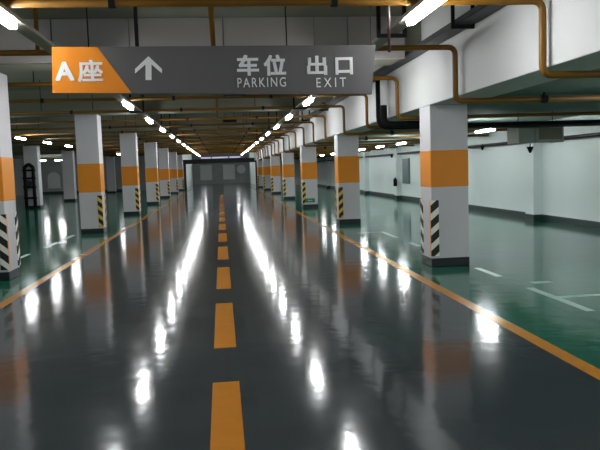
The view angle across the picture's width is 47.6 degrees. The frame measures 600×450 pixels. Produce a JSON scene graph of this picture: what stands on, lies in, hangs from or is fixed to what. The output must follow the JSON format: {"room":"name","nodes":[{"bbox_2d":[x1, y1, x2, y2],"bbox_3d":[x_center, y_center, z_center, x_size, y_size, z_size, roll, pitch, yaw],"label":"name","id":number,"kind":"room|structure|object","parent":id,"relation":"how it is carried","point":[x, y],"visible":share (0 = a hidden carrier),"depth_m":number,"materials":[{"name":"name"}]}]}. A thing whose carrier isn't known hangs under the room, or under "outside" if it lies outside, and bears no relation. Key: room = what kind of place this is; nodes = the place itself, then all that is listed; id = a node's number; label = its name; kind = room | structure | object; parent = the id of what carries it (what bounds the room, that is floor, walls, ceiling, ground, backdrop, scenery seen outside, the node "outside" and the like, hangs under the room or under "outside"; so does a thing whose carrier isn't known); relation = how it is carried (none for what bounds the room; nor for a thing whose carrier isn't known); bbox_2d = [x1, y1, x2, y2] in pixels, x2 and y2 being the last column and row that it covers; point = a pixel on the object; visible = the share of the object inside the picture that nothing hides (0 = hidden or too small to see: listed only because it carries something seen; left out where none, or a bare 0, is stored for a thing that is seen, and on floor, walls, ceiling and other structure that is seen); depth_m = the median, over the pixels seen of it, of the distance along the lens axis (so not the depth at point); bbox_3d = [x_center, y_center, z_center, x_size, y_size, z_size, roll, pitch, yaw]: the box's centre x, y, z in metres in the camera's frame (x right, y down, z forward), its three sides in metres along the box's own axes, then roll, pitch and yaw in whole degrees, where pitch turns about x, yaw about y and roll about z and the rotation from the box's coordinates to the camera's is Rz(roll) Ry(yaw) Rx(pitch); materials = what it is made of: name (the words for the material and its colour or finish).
{"room":"parking garage","nodes":[
{"label":"parking garage","id":0,"kind":"room"},
{"bbox_2d":[13,158,23,195],"bbox_3d":[-21.260,-1.828,26.166,0.200,3.900,75.000,-2,5,-6],"label":"wall","id":1,"kind":"structure","parent":0,"point":[18,164],"depth_m":60.90,"materials":[{"name":"grey paint"}]},
{"bbox_2d":[0,189,191,309],"bbox_3d":[-13.525,-0.161,27.197,15.250,0.100,75.000,-2,5,-6],"label":"floor","id":2,"kind":"structure","parent":0,"point":[59,219],"depth_m":19.69,"materials":[{"name":"paint"}]},
{"bbox_2d":[0,73,20,280],"bbox_3d":[-4.931,-0.760,10.778,0.616,3.250,0.624,-2,5,-6],"label":"concrete column","id":3,"kind":"structure","parent":2,"relation":"on","point":[10,259],"depth_m":10.74,"materials":[{"name":"white paint"}]},
{"bbox_2d":[22,163,36,208],"bbox_3d":[-13.745,-1.988,34.572,0.620,2.331,0.224,-2,5,-6],"label":"metal rack","id":4,"kind":"object","parent":2,"relation":"on","point":[27,183],"visible":1,"depth_m":34.53,"materials":[{"name":"black metal"}]},
{"bbox_2d":[23,145,43,208],"bbox_3d":[-13.792,-2.497,35.160,0.688,3.250,0.608,-2,5,-6],"label":"concrete column","id":5,"kind":"structure","parent":2,"relation":"on","point":[31,154],"depth_m":34.90,"materials":[{"name":"white paint"}]},
{"bbox_2d":[61,150,76,200],"bbox_3d":[-14.758,-3.157,43.478,0.688,3.250,0.608,-2,5,-6],"label":"concrete column","id":6,"kind":"structure","parent":2,"relation":"on","point":[68,159],"depth_m":43.20,"materials":[{"name":"white paint"}]},
{"bbox_2d":[74,114,106,233],"bbox_3d":[-5.804,-1.407,18.906,0.616,3.250,0.624,-2,5,-6],"label":"concrete column","id":7,"kind":"structure","parent":2,"relation":"on","point":[88,133],"depth_m":18.62,"materials":[{"name":"white paint"}]},
{"bbox_2d":[0,189,190,308],"bbox_3d":[-5.984,-0.494,27.592,0.140,0.002,73.900,-2,5,-6],"label":"floor line","id":8,"kind":"object","parent":2,"relation":"on","point":[12,298],"visible":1,"depth_m":11.95,"materials":[{"name":"orange paint"}]},
{"bbox_2d":[106,156,116,192],"bbox_3d":[-16.691,-4.479,60.114,0.688,3.250,0.608,-2,5,-6],"label":"concrete column","id":9,"kind":"structure","parent":2,"relation":"on","point":[110,161],"depth_m":59.83,"materials":[{"name":"white paint"}]},
{"bbox_2d":[119,133,140,214],"bbox_3d":[-6.664,-2.031,26.735,0.616,3.250,0.624,-2,5,-6],"label":"concrete column","id":10,"kind":"structure","parent":2,"relation":"on","point":[130,179],"depth_m":26.45,"materials":[{"name":"white paint"}]},
{"bbox_2d":[144,142,159,204],"bbox_3d":[-7.651,-2.699,35.151,0.616,3.250,0.624,-2,5,-6],"label":"concrete column","id":11,"kind":"structure","parent":2,"relation":"on","point":[150,148],"depth_m":34.87,"materials":[{"name":"white paint"}]},
{"bbox_2d":[158,148,170,197],"bbox_3d":[-8.667,-3.357,43.463,0.616,3.250,0.624,-2,5,-6],"label":"concrete column","id":12,"kind":"structure","parent":2,"relation":"on","point":[163,155],"depth_m":43.18,"materials":[{"name":"white paint"}]},
{"bbox_2d":[168,152,178,193],"bbox_3d":[-9.634,-4.018,51.781,0.616,3.250,0.624,-2,5,-6],"label":"concrete column","id":13,"kind":"structure","parent":2,"relation":"on","point":[174,188],"depth_m":51.49,"materials":[{"name":"white paint"}]},
{"bbox_2d":[177,155,183,190],"bbox_3d":[-10.577,-4.663,59.901,0.616,3.250,0.624,-2,5,-6],"label":"concrete column","id":14,"kind":"structure","parent":2,"relation":"on","point":[179,157],"depth_m":59.61,"materials":[{"name":"white paint"}]},
{"bbox_2d":[183,158,257,188],"bbox_3d":[-7.517,-4.924,64.780,7.240,2.760,0.500,-2,5,-6],"label":"frame","id":15,"kind":"object","parent":2,"relation":"on","point":[229,160],"visible":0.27,"depth_m":64.39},
{"bbox_2d":[201,156,240,158],"bbox_3d":[-7.527,-6.385,64.547,3.850,0.190,0.230,-2,5,-6],"label":"strip","id":16,"kind":"object","parent":15,"relation":"on","point":[229,156],"visible":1,"depth_m":64.46,"materials":[{"name":"white"}]},
{"bbox_2d":[40,155,159,191],"bbox_3d":[-18.413,-5.089,64.208,14.250,3.900,0.200,-2,5,-6],"label":"wall","id":17,"kind":"structure","parent":0,"point":[50,165],"depth_m":63.81,"materials":[{"name":"grey paint"}]},
{"bbox_2d":[47,172,60,188],"bbox_3d":[-23.013,-4.173,63.590,1.300,1.520,0.090,-2,5,-6],"label":"board","id":18,"kind":"object","parent":17,"relation":"attached to","point":[53,178],"visible":1,"depth_m":63.58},
{"bbox_2d":[43,189,121,193],"bbox_3d":[-20.945,-3.127,63.959,9.000,0.200,0.020,-2,5,-6],"label":"baseboard","id":19,"kind":"structure","parent":17,"relation":"attached to","point":[54,192],"depth_m":63.75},
{"bbox_2d":[183,154,192,186],"bbox_3d":[-12.555,-6.256,75.904,0.200,3.900,21.800,-2,5,-6],"label":"wall","id":20,"kind":"structure","parent":0,"point":[189,171],"depth_m":77.36,"materials":[{"name":"white paint"}]},
{"bbox_2d":[0,5,413,153],"bbox_3d":[-11.672,-5.198,38.120,21.800,0.200,97.000,-2,5,-6],"label":"ceiling","id":21,"kind":"structure","parent":0,"point":[250,11],"depth_m":9.93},
{"bbox_2d":[12,149,233,158],"bbox_3d":[-14.461,-6.474,59.685,21.200,0.650,0.650,-2,5,-6],"label":"beam","id":22,"kind":"structure","parent":21,"relation":"attached to","point":[54,155],"depth_m":58.62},
{"bbox_2d":[12,145,259,155],"bbox_3d":[-13.495,-5.814,51.367,21.200,0.650,0.650,-2,5,-6],"label":"beam","id":23,"kind":"structure","parent":21,"relation":"attached to","point":[50,152],"depth_m":50.68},
{"bbox_2d":[129,94,144,112],"bbox_3d":[-3.776,-3.038,15.680,0.330,0.900,0.040,-2,5,-6],"label":"hanger","id":24,"kind":"object","parent":21,"relation":"hanging from","point":[131,111],"visible":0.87,"depth_m":15.69,"materials":[{"name":"black metal"}]},
{"bbox_2d":[12,139,269,151],"bbox_3d":[-12.528,-5.153,43.048,21.200,0.650,0.650,-2,5,-6],"label":"beam","id":25,"kind":"structure","parent":21,"relation":"attached to","point":[14,147],"depth_m":43.01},
{"bbox_2d":[11,129,280,144],"bbox_3d":[-11.562,-4.492,34.730,21.200,0.650,0.650,-2,5,-6],"label":"beam","id":26,"kind":"structure","parent":21,"relation":"attached to","point":[258,130],"depth_m":34.91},
{"bbox_2d":[10,111,298,133],"bbox_3d":[-10.596,-3.832,26.412,21.200,0.650,0.650,-2,5,-6],"label":"beam","id":27,"kind":"structure","parent":21,"relation":"attached to","point":[271,113],"depth_m":26.65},
{"bbox_2d":[8,90,332,117],"bbox_3d":[-9.629,-3.171,18.094,21.200,0.650,0.650,-2,5,-6],"label":"beam","id":28,"kind":"structure","parent":21,"relation":"attached to","point":[15,94],"depth_m":18.41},
{"bbox_2d":[9,94,381,128],"bbox_3d":[-2.217,-2.631,13.974,17.350,1.531,0.104,-2,5,-6],"label":"pipe","id":29,"kind":"object","parent":21,"relation":"hanging from","point":[43,100],"visible":0.62,"depth_m":13.92,"materials":[{"name":"metal"}]},
{"bbox_2d":[110,152,281,160],"bbox_3d":[-7.313,-6.115,57.842,17.350,1.531,0.104,-2,5,-6],"label":"pipe","id":30,"kind":"object","parent":21,"relation":"hanging from","point":[227,152],"visible":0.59,"depth_m":57.78,"materials":[{"name":"metal"}]},
{"bbox_2d":[63,140,333,155],"bbox_3d":[-5.380,-4.793,41.206,17.350,1.531,0.104,-2,5,-6],"label":"pipe","id":31,"kind":"object","parent":21,"relation":"hanging from","point":[234,140],"visible":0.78,"depth_m":41.22,"materials":[{"name":"metal"}]},
{"bbox_2d":[104,151,299,159],"bbox_3d":[-7.014,-5.910,55.268,17.350,1.531,0.104,-2,5,-6],"label":"pipe","id":32,"kind":"object","parent":21,"relation":"hanging from","point":[232,151],"visible":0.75,"depth_m":55.21,"materials":[{"name":"metal"}]},
{"bbox_2d":[0,16,404,63],"bbox_3d":[-8.711,-2.377,9.420,20.814,0.845,0.055,-2,5,-6],"label":"beam","id":33,"kind":"structure","parent":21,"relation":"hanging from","point":[238,31],"depth_m":10.19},
{"bbox_2d":[75,146,331,156],"bbox_3d":[-5.749,-5.045,44.375,17.350,1.531,0.104,-2,5,-6],"label":"pipe","id":34,"kind":"object","parent":21,"relation":"hanging from","point":[243,146],"visible":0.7,"depth_m":44.39,"materials":[{"name":"metal"}]},
{"bbox_2d":[24,137,383,152],"bbox_3d":[-4.437,-4.149,33.086,17.350,1.531,0.104,-2,5,-6],"label":"pipe","id":35,"kind":"object","parent":21,"relation":"hanging from","point":[284,151],"visible":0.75,"depth_m":33.06,"materials":[{"name":"metal"}]},
{"bbox_2d":[12,130,397,150],"bbox_3d":[-4.127,-3.936,30.413,17.350,1.531,0.104,-2,5,-6],"label":"pipe","id":36,"kind":"object","parent":21,"relation":"hanging from","point":[151,138],"visible":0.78,"depth_m":30.36,"materials":[{"name":"metal"}]},
{"bbox_2d":[40,140,370,153],"bbox_3d":[-4.782,-4.385,36.057,17.350,1.531,0.104,-2,5,-6],"label":"pipe","id":37,"kind":"object","parent":21,"relation":"hanging from","point":[162,143],"visible":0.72,"depth_m":36.05,"materials":[{"name":"metal"}]},
{"bbox_2d":[53,140,360,154],"bbox_3d":[-5.093,-4.597,38.730,17.350,1.531,0.104,-2,5,-6],"label":"pipe","id":38,"kind":"object","parent":21,"relation":"hanging from","point":[235,140],"visible":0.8,"depth_m":38.70,"materials":[{"name":"metal"}]},
{"bbox_2d":[0,17,420,71],"bbox_3d":[-8.663,-2.511,9.776,21.200,0.650,0.650,-2,5,-6],"label":"beam","id":39,"kind":"structure","parent":21,"relation":"attached to","point":[413,37],"depth_m":10.59,"materials":[{"name":"concrete"}]},
{"bbox_2d":[11,130,413,148],"bbox_3d":[-3.816,-3.724,27.739,17.350,1.531,0.104,-2,5,-6],"label":"pipe","id":40,"kind":"object","parent":21,"relation":"hanging from","point":[241,132],"visible":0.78,"depth_m":27.76,"materials":[{"name":"metal"}]},
{"bbox_2d":[103,150,323,159],"bbox_3d":[-6.715,-5.706,52.693,17.350,1.531,0.104,-2,5,-6],"label":"pipe","id":41,"kind":"object","parent":21,"relation":"hanging from","point":[234,150],"visible":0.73,"depth_m":52.71,"materials":[{"name":"metal"}]},
{"bbox_2d":[11,117,419,143],"bbox_3d":[-3.183,-3.292,22.293,17.350,1.531,0.104,-2,5,-6],"label":"pipe","id":42,"kind":"object","parent":21,"relation":"hanging from","point":[302,122],"visible":0.82,"depth_m":22.32,"materials":[{"name":"metal"}]},
{"bbox_2d":[11,114,419,146],"bbox_3d":[-3.494,-3.504,24.966,17.350,1.531,0.104,-2,5,-6],"label":"pipe","id":43,"kind":"object","parent":21,"relation":"hanging from","point":[243,128],"visible":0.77,"depth_m":24.98,"materials":[{"name":"metal"}]},
{"bbox_2d":[103,148,330,158],"bbox_3d":[-6.358,-5.462,49.623,17.350,1.531,0.104,-2,5,-6],"label":"pipe","id":44,"kind":"object","parent":21,"relation":"hanging from","point":[260,148],"visible":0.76,"depth_m":49.62,"materials":[{"name":"metal"}]},
{"bbox_2d":[103,147,334,157],"bbox_3d":[-6.059,-5.257,47.048,17.350,1.531,0.104,-2,5,-6],"label":"pipe","id":45,"kind":"object","parent":21,"relation":"hanging from","point":[255,147],"visible":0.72,"depth_m":47.05,"materials":[{"name":"metal"}]},
{"bbox_2d":[223,119,236,122],"bbox_3d":[-2.192,-3.584,21.072,0.430,0.810,0.240,-2,5,-6],"label":"ceiling box","id":46,"kind":"object","parent":21,"relation":"hanging from","point":[230,120],"visible":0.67,"depth_m":20.99,"materials":[{"name":"black metal"}]},
{"bbox_2d":[10,112,488,140],"bbox_3d":[-2.884,-3.087,19.718,17.350,1.531,0.104,-2,5,-6],"label":"pipe","id":47,"kind":"object","parent":21,"relation":"hanging from","point":[298,116],"visible":0.85,"depth_m":19.80,"materials":[{"name":"metal"}]},
{"bbox_2d":[0,2,200,156],"bbox_3d":[-5.195,-3.629,27.990,0.150,0.039,74.800,-2,5,-6],"label":"channel","id":48,"kind":"object","parent":47,"relation":"hanging from","point":[23,27],"visible":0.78,"depth_m":7.23,"materials":[{"name":"metal"}]},
{"bbox_2d":[0,11,16,28],"bbox_3d":[-2.619,-1.817,5.833,0.078,0.064,1.110,-2,5,-6],"label":"fluorescent light","id":49,"kind":"object","parent":48,"relation":"attached to","point":[5,20],"visible":1,"depth_m":6.11,"materials":[{"name":"white"}]},
{"bbox_2d":[123,102,132,109],"bbox_3d":[-3.596,-2.486,14.250,0.078,0.064,1.110,-2,5,-6],"label":"fluorescent light","id":50,"kind":"object","parent":48,"relation":"attached to","point":[125,104],"visible":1,"depth_m":14.01,"materials":[{"name":"white"}]},
{"bbox_2d":[10,80,506,134],"bbox_3d":[-2.527,-2.843,16.648,17.350,1.531,0.104,-2,5,-6],"label":"pipe","id":51,"kind":"object","parent":21,"relation":"hanging from","point":[391,132],"visible":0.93,"depth_m":16.72,"materials":[{"name":"metal"}]},
{"bbox_2d":[240,0,429,154],"bbox_3d":[-1.422,-3.789,28.416,0.150,0.039,74.800,-2,5,-6],"label":"channel","id":52,"kind":"object","parent":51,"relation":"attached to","point":[400,24],"visible":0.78,"depth_m":7.49,"materials":[{"name":"metal"}]},
{"bbox_2d":[304,98,312,105],"bbox_3d":[0.176,-2.645,14.675,0.078,0.064,1.110,-2,5,-6],"label":"fluorescent light","id":53,"kind":"object","parent":52,"relation":"attached to","point":[310,100],"visible":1,"depth_m":14.44,"materials":[{"name":"white"}]},
{"bbox_2d":[406,0,445,24],"bbox_3d":[1.154,-1.977,6.258,0.078,0.064,1.110,-2,5,-6],"label":"fluorescent light","id":54,"kind":"object","parent":52,"relation":"attached to","point":[431,5],"visible":1,"depth_m":6.25,"materials":[{"name":"white"}]},
{"bbox_2d":[0,0,599,78],"bbox_3d":[-5.421,-1.830,5.627,25.650,1.531,0.104,-2,5,-6],"label":"pipe","id":55,"kind":"object","parent":21,"relation":"hanging from","point":[112,4],"visible":1,"depth_m":6.21,"materials":[{"name":"metal"}]},
{"bbox_2d":[52,5,375,94],"bbox_3d":[-0.753,-1.572,6.186,2.924,0.815,0.087,-2,5,-6],"label":"hanging sign","id":56,"kind":"object","parent":55,"relation":"hanging from","point":[285,69],"visible":1,"depth_m":6.16,"materials":[{"name":"black metal"}]},
{"bbox_2d":[0,6,599,103],"bbox_3d":[-5.704,-2.024,8.063,25.650,1.531,0.104,-2,5,-6],"label":"pipe","id":57,"kind":"object","parent":21,"relation":"hanging from","point":[544,98],"visible":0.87,"depth_m":8.94,"materials":[{"name":"metal"}]},
{"bbox_2d":[33,8,39,49],"bbox_3d":[-3.230,-2.508,8.312,0.051,0.730,0.051,-2,5,-6],"label":"riser pipe","id":58,"kind":"object","parent":57,"relation":"attached to","point":[35,12],"visible":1,"depth_m":8.29,"materials":[{"name":"metal"}]},
{"bbox_2d":[208,7,219,148],"bbox_3d":[-3.142,-3.670,26.206,0.060,0.060,70.800,-2,5,-6],"label":"pipe","id":59,"kind":"object","parent":57,"relation":"attached to","point":[210,9],"visible":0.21,"depth_m":7.58,"materials":[{"name":"metal"}]},
{"bbox_2d":[293,97,306,108],"bbox_3d":[-0.013,-3.198,16.104,0.330,0.900,0.040,-2,5,-6],"label":"hanger","id":60,"kind":"object","parent":21,"relation":"hanging from","point":[305,107],"visible":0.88,"depth_m":16.11,"materials":[{"name":"black metal"}]},
{"bbox_2d":[8,71,599,119],"bbox_3d":[-1.927,-2.433,11.479,17.350,1.531,0.104,-2,5,-6],"label":"pipe","id":61,"kind":"object","parent":21,"relation":"hanging from","point":[31,84],"visible":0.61,"depth_m":11.96,"materials":[{"name":"metal"}]},
{"bbox_2d":[387,6,390,51],"bbox_3d":[0.853,-2.263,6.585,0.028,1.160,0.028,-2,5,-6],"label":"pipe","id":62,"kind":"object","parent":21,"relation":"hanging from","point":[388,7],"visible":1,"depth_m":6.60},
{"bbox_2d":[376,6,406,37],"bbox_3d":[0.993,-2.510,7.439,0.330,0.900,0.040,-2,5,-6],"label":"hanger","id":63,"kind":"object","parent":21,"relation":"hanging from","point":[403,34],"visible":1,"depth_m":7.45,"materials":[{"name":"black metal"}]},
{"bbox_2d":[254,0,599,159],"bbox_3d":[0.143,-3.982,28.481,0.600,1.400,75.000,-2,5,-6],"label":"beam","id":64,"kind":"structure","parent":21,"relation":"attached to","point":[500,55],"depth_m":8.42,"materials":[{"name":"white paint"}]},
{"bbox_2d":[257,5,505,148],"bbox_3d":[-0.079,-3.949,26.539,0.220,0.070,70.800,-2,5,-6],"label":"cable tray","id":65,"kind":"object","parent":64,"relation":"attached to","point":[479,12],"visible":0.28,"depth_m":9.34,"materials":[{"name":"black metal"}]},
{"bbox_2d":[375,80,599,129],"bbox_3d":[4.006,-2.396,13.118,5.105,0.965,0.454,-2,5,-6],"label":"pipe","id":66,"kind":"object","parent":64,"relation":"attached to","point":[383,122],"visible":0.92,"depth_m":13.10,"materials":[{"name":"black metal"}]},
{"bbox_2d":[451,5,474,28],"bbox_3d":[2.006,-2.752,8.396,0.295,0.642,0.040,-2,5,-6],"label":"hanger","id":67,"kind":"object","parent":21,"relation":"hanging from","point":[453,26],"visible":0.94,"depth_m":8.39,"materials":[{"name":"black metal"}]},
{"bbox_2d":[192,153,249,183],"bbox_3d":[-10.147,-7.277,87.211,7.600,3.900,0.200,-2,5,-6],"label":"wall","id":68,"kind":"structure","parent":0,"point":[217,168],"depth_m":87.12,"materials":[{"name":"grey paint"}]},
{"bbox_2d":[200,165,211,179],"bbox_3d":[-12.001,-6.688,86.904,1.500,1.900,0.065,-2,5,-6],"label":"notice board","id":69,"kind":"object","parent":68,"relation":"attached to","point":[205,170],"visible":1,"depth_m":86.86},
{"bbox_2d":[223,164,234,179],"bbox_3d":[-9.122,-6.810,87.229,1.500,1.900,0.065,-2,5,-6],"label":"notice board","id":70,"kind":"object","parent":68,"relation":"attached to","point":[228,170],"visible":1,"depth_m":87.20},
{"bbox_2d":[237,165,245,172],"bbox_3d":[-7.538,-7.172,87.336,1.100,1.100,0.130,-2,5,-6],"label":"convex mirror","id":71,"kind":"object","parent":68,"relation":"attached to","point":[241,168],"visible":1,"depth_m":87.27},
{"bbox_2d":[248,153,255,184],"bbox_3d":[-5.208,-6.567,76.733,0.200,3.900,21.800,-2,5,-6],"label":"wall","id":72,"kind":"structure","parent":0,"point":[252,176],"depth_m":78.97,"materials":[{"name":"white paint"}]},
{"bbox_2d":[280,159,300,185],"bbox_3d":[-1.544,-5.330,66.149,4.700,2.950,0.200,-2,5,-6],"label":"wall","id":73,"kind":"structure","parent":0,"point":[297,172],"depth_m":66.18,"materials":[{"name":"white paint"}]},
{"bbox_2d":[0,183,599,449],"bbox_3d":[-4.490,-1.463,39.251,5.500,0.100,97.000,-2,5,-6],"label":"floor","id":74,"kind":"structure","parent":0,"point":[338,347],"depth_m":5.87,"materials":[{"name":"paint"}]},
{"bbox_2d":[218,233,226,241],"bbox_3d":[-1.875,0.296,16.468,0.200,0.002,2.100,-2,5,-6],"label":"centre line dash","id":75,"kind":"object","parent":74,"relation":"on","point":[222,237],"visible":1,"depth_m":16.38,"materials":[{"name":"orange paint"}]},
{"bbox_2d":[219,224,225,229],"bbox_3d":[-2.234,0.051,19.553,0.200,0.002,2.100,-2,5,-6],"label":"centre line dash","id":76,"kind":"object","parent":74,"relation":"on","point":[221,226],"visible":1,"depth_m":19.46,"materials":[{"name":"orange paint"}]},
{"bbox_2d":[216,267,230,288],"bbox_3d":[-1.159,0.786,10.299,0.200,0.002,2.100,-2,5,-6],"label":"centre line dash","id":77,"kind":"object","parent":74,"relation":"on","point":[223,273],"visible":1,"depth_m":10.14,"materials":[{"name":"orange paint"}]},
{"bbox_2d":[218,246,228,259],"bbox_3d":[-1.517,0.541,13.384,0.200,0.002,2.100,-2,5,-6],"label":"centre line dash","id":78,"kind":"object","parent":74,"relation":"on","point":[222,251],"visible":1,"depth_m":13.24,"materials":[{"name":"orange paint"}]},
{"bbox_2d":[214,303,235,347],"bbox_3d":[-0.800,1.031,7.214,0.200,0.002,2.100,-2,5,-6],"label":"centre line dash","id":79,"kind":"object","parent":74,"relation":"on","point":[224,337],"visible":1,"depth_m":6.98,"materials":[{"name":"orange paint"}]},
{"bbox_2d":[210,381,244,449],"bbox_3d":[-0.442,1.276,4.130,0.200,0.002,2.100,-2,5,-6],"label":"centre line dash","id":80,"kind":"object","parent":74,"relation":"on","point":[227,433],"visible":1,"depth_m":4.41,"materials":[{"name":"orange paint"}]},
{"bbox_2d":[251,187,599,379],"bbox_3d":[-0.464,-0.728,28.215,0.140,0.002,73.900,-2,5,-6],"label":"floor line","id":81,"kind":"object","parent":74,"relation":"on","point":[571,359],"visible":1,"depth_m":7.11,"materials":[{"name":"orange paint"}]},
{"bbox_2d":[253,185,599,368],"bbox_3d":[2.335,-0.833,28.986,5.700,0.100,75.000,-2,5,-6],"label":"floor","id":82,"kind":"structure","parent":0,"point":[523,252],"depth_m":11.01,"materials":[{"name":"paint"}]},
{"bbox_2d":[257,160,262,187],"bbox_3d":[-3.550,-4.634,61.300,0.616,2.500,0.574,-2,5,-6],"label":"concrete column","id":83,"kind":"structure","parent":82,"relation":"on","point":[259,163],"depth_m":61.02,"materials":[{"name":"white paint"}]},
{"bbox_2d":[262,158,270,189],"bbox_3d":[-2.578,-3.970,52.933,0.616,2.500,0.574,-2,5,-6],"label":"concrete column","id":84,"kind":"structure","parent":82,"relation":"on","point":[266,162],"depth_m":52.66,"materials":[{"name":"white paint"}]},
{"bbox_2d":[270,156,280,193],"bbox_3d":[-1.600,-3.301,44.516,0.616,2.500,0.574,-2,5,-6],"label":"concrete column","id":85,"kind":"structure","parent":82,"relation":"on","point":[274,160],"depth_m":44.25,"materials":[{"name":"white paint"}]},
{"bbox_2d":[281,152,294,198],"bbox_3d":[-0.622,-2.633,36.099,0.616,2.500,0.574,-2,5,-6],"label":"concrete column","id":86,"kind":"structure","parent":82,"relation":"on","point":[288,175],"depth_m":35.83,"materials":[{"name":"white paint"}]},
{"bbox_2d":[300,146,317,207],"bbox_3d":[0.355,-1.965,27.681,0.616,2.500,0.574,-2,5,-6],"label":"concrete column","id":87,"kind":"structure","parent":82,"relation":"on","point":[308,161],"depth_m":27.41,"materials":[{"name":"white paint"}]},
{"bbox_2d":[305,198,314,202],"bbox_3d":[0.411,-0.994,27.459,0.390,0.160,0.021,-2,5,-6],"label":"plate","id":88,"kind":"object","parent":87,"relation":"attached to","point":[307,199],"visible":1,"depth_m":27.45,"materials":[{"name":"paint"}]},
{"bbox_2d":[334,134,360,223],"bbox_3d":[1.333,-1.296,19.264,0.616,2.500,0.574,-2,5,-6],"label":"concrete column","id":89,"kind":"structure","parent":82,"relation":"on","point":[346,147],"depth_m":19.00,"materials":[{"name":"white paint"}]},
{"bbox_2d":[419,104,469,266],"bbox_3d":[2.282,-0.623,10.794,0.616,2.500,0.574,-2,5,-6],"label":"concrete column","id":90,"kind":"structure","parent":82,"relation":"on","point":[444,182],"depth_m":10.54,"materials":[{"name":"white paint"}]},
{"bbox_2d":[475,268,500,276],"bbox_3d":[2.745,0.687,9.942,0.100,0.002,0.850,-2,5,-6],"label":"parking line","id":91,"kind":"object","parent":82,"relation":"on","point":[480,269],"visible":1,"depth_m":9.89,"materials":[{"name":"paint"}]},
{"bbox_2d":[531,281,552,283],"bbox_3d":[3.181,0.754,8.963,0.260,0.002,0.140,-2,5,-6],"label":"parking line","id":92,"kind":"object","parent":82,"relation":"on","point":[535,282],"visible":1,"depth_m":8.95,"materials":[{"name":"paint"}]},
{"bbox_2d":[527,288,599,310],"bbox_3d":[5.188,0.757,8.136,4.540,0.002,1.440,-2,5,-6],"label":"parking line","id":93,"kind":"object","parent":82,"relation":"on","point":[559,298],"visible":1,"depth_m":7.94,"materials":[{"name":"paint"}]},
{"bbox_2d":[298,68,599,152],"bbox_3d":[2.744,-4.252,28.762,4.650,1.480,75.000,-2,5,-6],"label":"ceiling","id":94,"kind":"structure","parent":0,"point":[563,85],"depth_m":13.07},
{"bbox_2d":[318,141,419,144],"bbox_3d":[2.894,-3.371,27.764,4.650,0.120,0.450,-2,5,-6],"label":"beam","id":95,"kind":"structure","parent":94,"relation":"attached to","point":[412,141],"depth_m":27.59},
{"bbox_2d":[366,128,503,131],"bbox_3d":[3.872,-2.702,19.347,4.650,0.120,0.450,-2,5,-6],"label":"beam","id":96,"kind":"structure","parent":94,"relation":"attached to","point":[373,130],"depth_m":18.97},
{"bbox_2d":[467,93,599,106],"bbox_3d":[4.850,-2.034,10.930,4.650,0.120,0.450,-2,5,-6],"label":"beam","id":97,"kind":"structure","parent":94,"relation":"attached to","point":[597,101],"depth_m":10.66,"materials":[{"name":"concrete"}]},
{"bbox_2d":[507,111,563,143],"bbox_3d":[4.925,-2.044,14.245,0.978,0.655,0.560,-2,5,-6],"label":"ventilation duct","id":98,"kind":"object","parent":94,"relation":"hanging from","point":[539,134],"visible":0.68,"depth_m":14.02,"materials":[{"name":"metal"}]},
{"bbox_2d":[539,128,561,139],"bbox_3d":[5.167,-1.885,14.025,0.480,0.230,0.015,-2,5,-6],"label":"grille","id":99,"kind":"object","parent":98,"relation":"attached to","point":[544,133],"depth_m":14.02,"materials":[{"name":"metal"}]},
{"bbox_2d":[316,115,599,221],"bbox_3d":[5.219,-2.312,29.204,0.200,2.620,75.000,-2,5,-6],"label":"wall","id":100,"kind":"structure","parent":0,"point":[570,167],"depth_m":19.62,"materials":[{"name":"white paint"}]},
{"bbox_2d":[325,157,329,185],"bbox_3d":[2.183,-4.225,53.390,0.250,2.620,0.500,-2,5,-6],"label":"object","id":101,"kind":"structure","parent":100,"relation":"attached to","point":[326,158],"depth_m":53.16,"materials":[{"name":"white paint"}]},
{"bbox_2d":[363,150,368,190],"bbox_3d":[3.817,-3.109,39.328,0.250,2.620,0.500,-2,5,-6],"label":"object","id":102,"kind":"structure","parent":100,"relation":"attached to","point":[365,160],"depth_m":39.11,"materials":[{"name":"white paint"}]},
{"bbox_2d":[393,144,401,195],"bbox_3d":[4.634,-2.550,32.298,0.250,2.620,0.500,-2,5,-6],"label":"pilaster","id":103,"kind":"object","parent":100,"relation":"attached to","point":[396,158],"depth_m":32.08,"materials":[{"name":"white paint"}]},
{"bbox_2d":[402,158,409,183],"bbox_3d":[4.848,-2.474,31.117,0.085,1.150,1.100,-2,5,-6],"label":"upper cabinet","id":104,"kind":"object","parent":100,"relation":"attached to","point":[405,161],"visible":1,"depth_m":30.96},
{"bbox_2d":[317,184,599,229],"bbox_3d":[5.030,-1.082,29.279,0.262,0.170,75.000,-2,5,-6],"label":"baseboard","id":105,"kind":"structure","parent":100,"relation":"attached to","point":[541,217],"depth_m":19.35,"materials":[{"name":"paint"}]},
{"bbox_2d":[525,143,542,214],"bbox_3d":[6.267,-1.434,18.236,0.250,2.620,0.500,-2,5,-6],"label":"pilaster","id":106,"kind":"object","parent":100,"relation":"attached to","point":[533,160],"depth_m":18.06,"materials":[{"name":"white paint"}]},
{"bbox_2d":[476,129,494,132],"bbox_3d":[4.404,-2.248,16.188,0.078,0.064,1.110,-2,5,-6],"label":"fluorescent light","id":107,"kind":"object","parent":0,"point":[482,130],"visible":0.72,"depth_m":16.13,"materials":[{"name":"white"}]},
{"bbox_2d":[468,124,599,128],"bbox_3d":[4.470,-1.982,13.652,4.100,0.050,0.280,-2,5,-6],"label":"tray","id":108,"kind":"object","parent":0,"point":[582,124],"visible":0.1,"depth_m":13.58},
{"bbox_3d":[5.450,-1.992,25.267,0.250,2.620,0.500,-2,5,-6],"label":"trim","id":109,"kind":"structure","parent":0,"visible":0},
{"bbox_2d":[317,132,599,161],"bbox_3d":[5.261,-2.902,26.384,0.089,0.089,68.500,-2,5,-6],"label":"pipe","id":110,"kind":"object","parent":109,"relation":"attached to","point":[598,133],"visible":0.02,"depth_m":20.59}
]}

